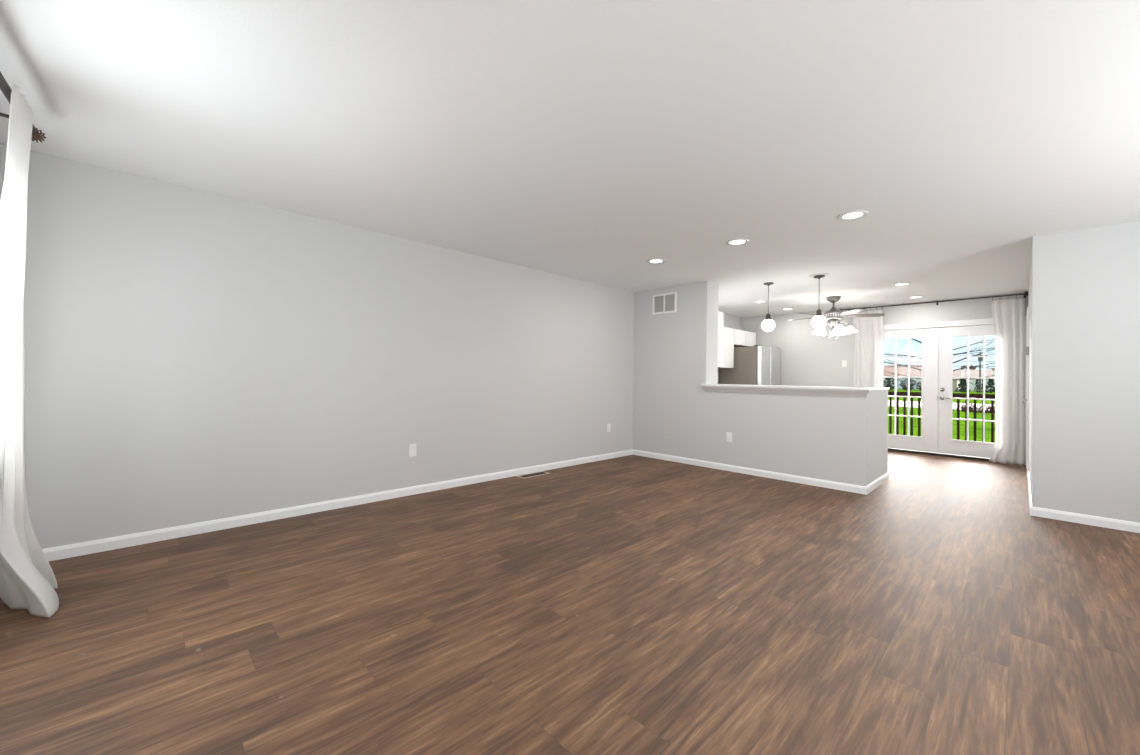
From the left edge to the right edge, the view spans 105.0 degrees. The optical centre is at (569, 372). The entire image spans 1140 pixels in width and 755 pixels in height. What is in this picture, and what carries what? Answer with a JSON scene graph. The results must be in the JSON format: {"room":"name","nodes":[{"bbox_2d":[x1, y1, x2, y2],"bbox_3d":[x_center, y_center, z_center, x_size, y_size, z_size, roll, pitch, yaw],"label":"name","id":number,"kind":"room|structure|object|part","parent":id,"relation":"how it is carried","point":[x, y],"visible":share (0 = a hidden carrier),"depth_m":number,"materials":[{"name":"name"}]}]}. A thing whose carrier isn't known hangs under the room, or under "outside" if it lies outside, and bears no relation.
{"room":"empty living room","nodes":[
{"label":"empty living room","id":0,"kind":"room"},
{"bbox_2d":[0,144,741,548],"bbox_3d":[0.091,-0.003,5.859,9.825,2.440,0.150,1,-1,-44],"label":"wall","id":1,"kind":"structure","parent":0,"point":[192,356],"depth_m":3.39,"materials":[{"name":"beige paint"}]},
{"bbox_2d":[42,449,632,561],"bbox_3d":[-1.172,1.145,4.524,5.894,0.078,0.014,1,-1,-44],"label":"baseboard","id":2,"kind":"structure","parent":1,"relation":"attached to","point":[106,544],"depth_m":3.43,"materials":[{"name":"white paint"}]},
{"bbox_2d":[409,444,415,456],"bbox_3d":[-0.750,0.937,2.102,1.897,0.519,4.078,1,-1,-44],"label":"wall outlet","id":3,"kind":"object","parent":1,"relation":"attached to","point":[412,447],"visible":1,"depth_m":4.19,"materials":[{"name":"white plastic"}]},
{"bbox_2d":[607,424,610,431],"bbox_3d":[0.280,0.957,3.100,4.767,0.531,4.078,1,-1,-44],"label":"wall outlet","id":4,"kind":"object","parent":1,"relation":"attached to","point":[608,425],"visible":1,"depth_m":6.19,"materials":[{"name":"white plastic"}]},
{"bbox_2d":[718,327,733,367],"bbox_3d":[2.682,-0.452,8.035,0.758,0.740,0.328,1,-1,-44],"label":"upper cabinet","id":5,"kind":"object","parent":1,"relation":"attached to","point":[728,333],"visible":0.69,"depth_m":8.03,"materials":[{"name":"white paint"}]},
{"bbox_3d":[2.654,-0.455,7.793,0.375,0.734,0.019,1,-1,-44],"label":"door","id":6,"kind":"part","parent":5,"relation":"part of","materials":[{"name":"white paint"}]},
{"bbox_3d":[2.925,-0.448,8.056,0.373,0.734,0.019,1,-1,-44],"label":"door","id":7,"kind":"part","parent":5,"relation":"part of","materials":[{"name":"white paint"}]},
{"bbox_2d":[734,329,755,346],"bbox_3d":[3.304,-0.658,8.638,0.958,0.295,0.328,1,-1,-44],"label":"upper cabinet","id":8,"kind":"object","parent":1,"relation":"attached to","point":[742,338],"visible":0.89,"depth_m":8.49,"materials":[{"name":"white paint"}]},
{"bbox_3d":[3.240,-0.662,8.361,0.474,0.289,0.019,1,-1,-44],"label":"door","id":9,"kind":"part","parent":8,"relation":"part of","materials":[{"name":"white paint"}]},
{"bbox_3d":[3.583,-0.654,8.693,0.474,0.289,0.019,1,-1,-44],"label":"door","id":10,"kind":"part","parent":8,"relation":"part of","materials":[{"name":"white paint"}]},
{"bbox_2d":[0,451,1139,754],"bbox_3d":[2.498,1.282,3.342,9.825,0.120,7.119,1,-1,-44],"label":"floor","id":11,"kind":"structure","parent":0,"point":[630,604],"depth_m":2.01,"materials":[{"name":"wood"}]},
{"bbox_2d":[517,471,549,477],"bbox_3d":[-0.425,1.200,5.114,0.400,0.004,0.148,1,-1,-44],"label":"floor vent","id":12,"kind":"object","parent":11,"relation":"in","point":[541,472],"visible":1,"depth_m":5.12,"materials":[{"name":"beige metal"}]},
{"bbox_2d":[720,345,780,384],"bbox_3d":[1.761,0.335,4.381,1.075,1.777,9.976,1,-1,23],"label":"refrigerator","id":13,"kind":"object","parent":11,"relation":"on","point":[758,364],"visible":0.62,"depth_m":8.09,"materials":[{"name":"silver metal"}]},
{"bbox_2d":[0,0,1139,317],"bbox_3d":[2.534,-1.292,3.372,9.825,0.150,7.119,1,-1,-44],"label":"ceiling","id":14,"kind":"structure","parent":0,"point":[594,141],"depth_m":2.21,"materials":[{"name":"white paint"}]},
{"bbox_2d":[647,259,664,263],"bbox_3d":[0.948,-1.219,4.816,0.202,0.008,0.202,1,-1,-44],"label":"recessed light","id":15,"kind":"object","parent":14,"relation":"in","point":[651,261],"visible":1,"depth_m":4.82,"materials":[{"name":"white plastic"}]},
{"bbox_2d":[726,238,748,245],"bbox_3d":[1.574,-1.218,4.106,0.202,0.008,0.202,1,-1,-44],"label":"recessed light","id":16,"kind":"object","parent":14,"relation":"in","point":[734,242],"visible":1,"depth_m":4.10,"materials":[{"name":"white plastic"}]},
{"bbox_2d":[762,282,774,330],"bbox_3d":[2.648,-0.865,5.840,0.162,0.644,0.162,1,-1,-44],"label":"globe pendant","id":17,"kind":"object","parent":14,"relation":"hanging from","point":[768,324],"visible":1,"depth_m":5.80,"materials":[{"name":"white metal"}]},
{"bbox_2d":[765,313,771,319],"bbox_3d":[2.647,-0.738,5.839,0.084,0.088,0.084,1,-1,-44],"label":"socket","id":18,"kind":"object","parent":17,"relation":"attached to","point":[768,317],"depth_m":5.82,"materials":[{"name":"grey metal"}]},
{"bbox_3d":[2.645,-0.621,5.838,0.162,0.155,0.162,1,-1,-44],"label":"globe","id":19,"kind":"part","parent":17,"relation":"part of","materials":[{"name":"white glass"}]},
{"bbox_2d":[809,273,829,328],"bbox_3d":[3.049,-0.859,5.355,0.224,0.656,0.224,1,-1,-44],"label":"globe pendant","id":20,"kind":"object","parent":14,"relation":"hanging from","point":[818,322],"visible":1,"depth_m":5.32,"materials":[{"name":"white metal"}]},
{"bbox_2d":[815,309,822,315],"bbox_3d":[3.047,-0.726,5.354,0.084,0.088,0.084,1,-1,-44],"label":"socket","id":21,"kind":"object","parent":20,"relation":"attached to","point":[818,313],"depth_m":5.33,"materials":[{"name":"grey metal"}]},
{"bbox_3d":[3.045,-0.609,5.353,0.162,0.155,0.162,1,-1,-44],"label":"globe","id":22,"kind":"part","parent":20,"relation":"part of","materials":[{"name":"white glass"}]},
{"bbox_2d":[838,210,868,220],"bbox_3d":[2.203,-1.217,3.407,0.202,0.008,0.202,1,-1,-44],"label":"recessed light","id":23,"kind":"object","parent":14,"relation":"in","point":[852,215],"visible":1,"depth_m":3.40,"materials":[{"name":"white"}]},
{"bbox_2d":[893,282,911,285],"bbox_3d":[4.386,-1.159,5.780,0.202,0.008,0.202,1,-1,-44],"label":"recessed light","id":24,"kind":"object","parent":14,"relation":"in","point":[904,283],"visible":1,"depth_m":5.78,"materials":[{"name":"white plastic"}]},
{"bbox_2d":[907,296,923,298],"bbox_3d":[5.255,-1.137,6.651,0.202,0.008,0.202,1,-1,-44],"label":"recessed light","id":25,"kind":"object","parent":14,"relation":"in","point":[911,297],"visible":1,"depth_m":6.67,"materials":[{"name":"white plastic"}]},
{"bbox_2d":[632,281,887,486],"bbox_3d":[2.365,0.030,5.892,1.050,2.440,2.969,1,-1,-44],"label":"wall","id":26,"kind":"structure","parent":0,"point":[842,439],"depth_m":5.60,"materials":[{"name":"beige paint"}]},
{"bbox_2d":[652,292,676,314],"bbox_3d":[1.340,-0.973,6.213,0.012,0.284,0.395,1,-1,-44],"label":"air vent","id":27,"kind":"object","parent":26,"relation":"in","point":[667,302],"visible":1,"depth_m":6.20,"materials":[{"name":"white plastic"}]},
{"bbox_2d":[718,311,723,366],"bbox_3d":[1.814,-0.465,6.385,0.294,0.775,0.755,1,-1,-44],"label":"upper cabinet","id":28,"kind":"object","parent":26,"relation":"attached to","point":[720,314],"visible":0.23,"depth_m":6.15,"materials":[{"name":"white paint"}]},
{"bbox_2d":[726,432,731,441],"bbox_3d":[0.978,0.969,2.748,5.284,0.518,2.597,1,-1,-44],"label":"wall outlet","id":29,"kind":"object","parent":26,"relation":"attached to","point":[728,434],"visible":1,"depth_m":5.49,"materials":[{"name":"white plastic"}]},
{"bbox_2d":[633,449,866,494],"bbox_3d":[1.976,1.201,5.499,0.014,0.078,2.969,1,-1,-44],"label":"baseboard","id":30,"kind":"structure","parent":26,"relation":"attached to","point":[750,471],"depth_m":5.19,"materials":[{"name":"white paint"}]},
{"bbox_2d":[701,384,888,396],"bbox_3d":[2.757,0.214,5.433,1.139,0.096,1.840,1,-1,-44],"label":"bar ledge","id":31,"kind":"object","parent":26,"relation":"on","point":[769,389],"visible":1,"depth_m":4.92,"materials":[{"name":"white paint"}]},
{"bbox_2d":[866,472,888,493],"bbox_3d":[3.387,1.213,4.808,1.050,0.078,0.014,1,-1,-44],"label":"baseboard","id":32,"kind":"structure","parent":26,"relation":"attached to","point":[885,477],"depth_m":4.76,"materials":[{"name":"white paint"}]},
{"bbox_2d":[788,296,884,339],"bbox_3d":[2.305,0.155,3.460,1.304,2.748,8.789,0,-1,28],"label":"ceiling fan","id":33,"kind":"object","parent":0,"point":[833,315],"depth_m":6.66,"materials":[{"name":"silver metal"}]},
{"bbox_3d":[3.838,-0.645,6.708,0.184,0.133,0.186,1,-1,-44],"label":"lamp shade","id":34,"kind":"part","parent":33,"relation":"part of","materials":[{"name":"white glass"}]},
{"bbox_3d":[4.030,-0.644,6.524,0.184,0.133,0.185,1,-1,-44],"label":"lamp shade","id":35,"kind":"part","parent":33,"relation":"part of","materials":[{"name":"white glass"}]},
{"bbox_3d":[4.265,-0.639,6.649,0.187,0.133,0.183,1,-1,-44],"label":"lamp shade","id":36,"kind":"part","parent":33,"relation":"part of","materials":[{"name":"white glass"}]},
{"bbox_3d":[4.080,-0.870,6.310,0.135,0.033,0.482,1,-1,-2],"label":"fan blade","id":37,"kind":"part","parent":33,"relation":"part of","materials":[{"name":"wood"}]},
{"bbox_3d":[4.488,-0.860,6.630,0.482,0.033,0.135,1,-1,16],"label":"fan blade","id":38,"kind":"part","parent":33,"relation":"part of","materials":[{"name":"wood"}]},
{"bbox_2d":[742,292,1027,386],"bbox_3d":[5.992,0.090,6.727,0.140,2.440,6.819,1,-1,-44],"label":"wall","id":39,"kind":"structure","parent":0,"point":[807,358],"depth_m":7.98,"materials":[{"name":"beige paint"}]},
{"bbox_2d":[842,360,846,366],"bbox_3d":[4.877,-0.149,7.777,0.010,0.120,0.074,1,-1,-44],"label":"light switch","id":40,"kind":"object","parent":39,"relation":"attached to","point":[844,362],"visible":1,"depth_m":7.77,"materials":[{"name":"white plastic"}]},
{"bbox_2d":[883,328,938,452],"bbox_3d":[5.464,0.284,7.192,0.061,1.965,0.913,1,-1,-44],"label":"door","id":41,"kind":"structure","parent":39,"relation":"in","point":[928,441],"depth_m":6.97,"materials":[{"name":"white paint"}]},
{"bbox_3d":[5.447,0.243,7.185,0.008,1.634,0.569,1,-1,-44],"label":"glazing frame","id":42,"kind":"part","parent":41,"relation":"part of","materials":[{"name":"white paint"}]},
{"bbox_2d":[839,291,1027,310],"bbox_3d":[5.608,-1.089,6.953,0.140,0.072,2.317,1,-1,-44],"label":"curtain rod","id":43,"kind":"object","parent":39,"relation":"attached to","point":[1025,294],"visible":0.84,"depth_m":6.73,"materials":[{"name":"black metal"}]},
{"bbox_2d":[853,307,883,387],"bbox_3d":[5.054,0.100,7.428,0.062,2.410,0.437,1,-1,-44],"label":"curtain","id":44,"kind":"object","parent":43,"relation":"hanging from","point":[868,338],"visible":0.48,"depth_m":7.42,"materials":[{"name":"white fabric"}]},
{"bbox_2d":[989,294,1024,465],"bbox_3d":[6.217,0.103,6.229,0.062,2.410,0.354,1,-1,-44],"label":"curtain","id":45,"kind":"object","parent":43,"relation":"hanging from","point":[1008,315],"visible":0.99,"depth_m":6.21,"materials":[{"name":"white fabric"}]},
{"bbox_2d":[888,448,989,460],"bbox_3d":[5.790,1.292,6.896,0.152,0.036,1.786,1,-1,-44],"label":"trim","id":46,"kind":"structure","parent":39,"relation":"attached to","point":[889,449],"depth_m":6.82,"materials":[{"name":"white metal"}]},
{"bbox_2d":[883,316,1026,464],"bbox_3d":[5.802,0.260,6.905,0.160,2.100,1.971,1,-1,-44],"label":"trim","id":47,"kind":"structure","parent":39,"relation":"attached to","point":[989,321],"depth_m":6.63,"materials":[{"name":"white paint"}]},
{"bbox_2d":[938,325,994,457],"bbox_3d":[6.068,0.285,6.537,0.106,1.965,0.892,1,-1,-44],"label":"door","id":48,"kind":"structure","parent":39,"relation":"in","point":[946,444],"depth_m":6.73,"materials":[{"name":"white paint"}]},
{"bbox_3d":[6.069,0.244,6.544,0.008,1.634,0.579,1,-1,-44],"label":"glazing frame","id":49,"kind":"part","parent":48,"relation":"part of","materials":[{"name":"white paint"}]},
{"bbox_2d":[1028,251,1031,499],"bbox_3d":[5.332,0.061,4.991,3.225,2.440,0.120,1,-1,-44],"label":"wall","id":50,"kind":"structure","parent":0,"point":[1030,277],"depth_m":4.57,"materials":[{"name":"beige paint"}]},
{"bbox_2d":[1026,307,1028,471],"bbox_3d":[5.955,0.250,5.691,0.890,2.095,0.018,1,-1,-44],"label":"trim","id":51,"kind":"structure","parent":50,"relation":"attached to","point":[1027,356],"depth_m":5.39,"materials":[{"name":"white paint"}]},
{"bbox_2d":[1026,346,1029,355],"bbox_3d":[5.390,-0.249,5.151,0.150,0.105,0.030,1,-1,-44],"label":"thermostat","id":52,"kind":"object","parent":50,"relation":"attached to","point":[1027,348],"visible":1,"depth_m":5.10,"materials":[{"name":"grey plastic"}]},
{"bbox_2d":[1027,471,1031,509],"bbox_3d":[4.822,1.230,4.593,2.220,0.078,0.014,1,-1,-44],"label":"baseboard","id":53,"kind":"structure","parent":50,"relation":"attached to","point":[1028,477],"depth_m":4.46,"materials":[{"name":"white paint"}]},
{"bbox_2d":[1032,220,1139,522],"bbox_3d":[5.023,0.033,2.907,0.120,2.440,2.683,1,-1,-44],"label":"wall","id":54,"kind":"structure","parent":0,"point":[1086,282],"depth_m":3.61,"materials":[{"name":"beige paint"}]},
{"bbox_2d":[1030,506,1139,532],"bbox_3d":[4.954,1.212,2.852,0.014,0.078,2.696,1,-1,-44],"label":"baseboard","id":55,"kind":"structure","parent":54,"relation":"attached to","point":[1104,522],"depth_m":3.59,"materials":[{"name":"white paint"}]},
{"bbox_3d":[-0.957,-0.085,-0.009,0.150,2.440,6.819,1,-1,-44],"label":"wall","id":56,"kind":"structure","parent":0,"visible":0},
{"bbox_2d":[0,72,45,142],"bbox_3d":[-1.818,-1.138,1.193,0.250,0.100,2.473,1,-1,-44],"label":"curtain rod","id":57,"kind":"object","parent":56,"relation":"attached to","point":[5,88],"visible":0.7,"depth_m":1.83,"materials":[{"name":"black metal"}]},
{"bbox_2d":[0,82,58,617],"bbox_3d":[-2.541,-0.027,2.039,0.253,2.316,0.725,1,-1,-41],"label":"curtain","id":58,"kind":"object","parent":57,"relation":"hanging from","point":[28,581],"visible":1,"depth_m":1.97,"materials":[{"name":"white fabric"}]},
{"label":"outside","id":59,"kind":"structure","parent":0,"visible":0},
{"bbox_2d":[888,387,994,442],"bbox_3d":[110.894,4.438,107.498,291.000,0.001,260.000,1,-1,-44],"label":"lawn","id":60,"kind":"structure","parent":59,"point":[915,410],"depth_m":18.23,"materials":[{"name":"green plant"}]},
{"bbox_2d":[883,378,896,389],"bbox_3d":[59.845,2.180,81.991,2.654,2.646,2.555,1,-1,-44],"label":"shrub","id":61,"kind":"object","parent":60,"relation":"on","point":[889,384],"visible":0.8,"depth_m":81.68,"materials":[{"name":"green plant"}]},
{"bbox_2d":[883,365,921,389],"bbox_3d":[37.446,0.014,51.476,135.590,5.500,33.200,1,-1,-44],"label":"house","id":62,"kind":"structure","parent":60,"relation":"on","point":[902,370],"depth_m":97.78,"materials":[{"name":"white"}]},
{"bbox_2d":[899,378,916,390],"bbox_3d":[64.239,2.341,83.209,2.678,2.608,2.711,1,-1,-44],"label":"shrub","id":63,"kind":"object","parent":60,"relation":"on","point":[902,382],"visible":0.76,"depth_m":82.97,"materials":[{"name":"green plant"}]},
{"bbox_2d":[916,381,921,390],"bbox_3d":[67.044,2.613,82.925,2.390,2.135,2.429,1,-1,-44],"label":"shrub","id":64,"kind":"object","parent":60,"relation":"on","point":[919,382],"visible":0.29,"depth_m":83.17,"materials":[{"name":"green plant"}]},
{"bbox_2d":[883,335,994,388],"bbox_3d":[16.251,-1.924,19.187,2.723,8.148,7.765,1,-1,-42],"label":"bare tree","id":65,"kind":"object","parent":60,"relation":"on","point":[991,348],"visible":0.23,"depth_m":18.93,"materials":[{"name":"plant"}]},
{"bbox_2d":[953,370,963,390],"bbox_3d":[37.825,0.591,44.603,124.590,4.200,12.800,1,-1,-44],"label":"house","id":66,"kind":"structure","parent":60,"relation":"on","point":[958,373],"depth_m":85.04,"materials":[{"name":"beige"}]},
{"bbox_2d":[955,378,969,391],"bbox_3d":[66.865,2.206,74.523,1.908,2.555,2.025,1,-1,-44],"label":"evergreen tree","id":67,"kind":"object","parent":60,"relation":"on","point":[962,384],"visible":0.94,"depth_m":74.34,"materials":[{"name":"green plant"}]},
{"bbox_2d":[961,365,975,369],"bbox_3d":[113.594,1.484,124.417,5.433,7.257,5.359,1,-1,-44],"label":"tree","id":68,"kind":"object","parent":60,"relation":"on","point":[974,368],"visible":0.09,"depth_m":124.53,"materials":[{"name":"green plant"}]},
{"bbox_2d":[953,402,994,412],"bbox_3d":[22.822,1.930,24.516,0.931,0.661,2.251,1,-1,-44],"label":"dry stems","id":69,"kind":"object","parent":60,"relation":"on","point":[971,409],"visible":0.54,"depth_m":24.47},
{"bbox_2d":[973,379,978,392],"bbox_3d":[68.200,2.267,73.242,1.041,2.358,0.974,1,-1,-44],"label":"evergreen tree","id":70,"kind":"object","parent":60,"relation":"on","point":[976,381],"visible":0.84,"depth_m":73.25,"materials":[{"name":"green plant"}]},
{"bbox_2d":[963,370,992,390],"bbox_3d":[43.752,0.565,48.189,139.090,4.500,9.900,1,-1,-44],"label":"house","id":71,"kind":"structure","parent":60,"relation":"on","point":[972,373],"depth_m":92.44,"materials":[{"name":"white"}]},
{"bbox_2d":[976,352,987,392],"bbox_3d":[67.597,0.024,72.135,0.801,6.800,1.800,1,-1,-44],"label":"utility pole","id":72,"kind":"object","parent":60,"relation":"on","point":[980,359],"visible":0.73,"depth_m":72.22,"materials":[{"name":"grey wood"}]},
{"bbox_2d":[985,379,994,392],"bbox_3d":[68.040,2.136,70.643,1.695,2.555,1.707,1,-1,-44],"label":"evergreen tree","id":73,"kind":"object","parent":60,"relation":"on","point":[991,381],"visible":0.94,"depth_m":70.47,"materials":[{"name":"green plant"}]},
{"bbox_3d":[6.477,1.592,7.395,1.500,0.465,6.800,1,-1,-44],"label":"wooden deck","id":74,"kind":"object","parent":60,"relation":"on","visible":0},
{"bbox_2d":[888,391,994,442],"bbox_3d":[6.972,0.864,7.874,0.090,1.014,6.810,1,-1,-44],"label":"deck railing","id":75,"kind":"object","parent":74,"relation":"on","point":[890,393],"visible":0.05,"depth_m":8.23,"materials":[{"name":"black metal"}]},
{"bbox_3d":[6.978,0.422,7.879,0.040,0.082,6.800,1,-1,-44],"label":"rail","id":76,"kind":"part","parent":75,"relation":"part of","materials":[{"name":"white wood"}]},
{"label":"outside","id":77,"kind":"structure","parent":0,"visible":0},
{"bbox_2d":[893,361,994,362],"bbox_3d":[66.155,-1.819,74.564,0.054,0.254,65.001,1,-1,-44],"label":"overhead wire","id":78,"kind":"object","parent":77,"point":[987,361],"visible":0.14,"depth_m":78.83,"materials":[{"name":"black"}]},
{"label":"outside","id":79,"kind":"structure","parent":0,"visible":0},
{"bbox_2d":[888,400,994,409],"bbox_3d":[29.411,2.429,28.513,11.000,0.120,260.000,1,-1,-44],"label":"pavement","id":80,"kind":"structure","parent":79,"point":[915,403],"depth_m":31.54,"materials":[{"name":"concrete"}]}
]}

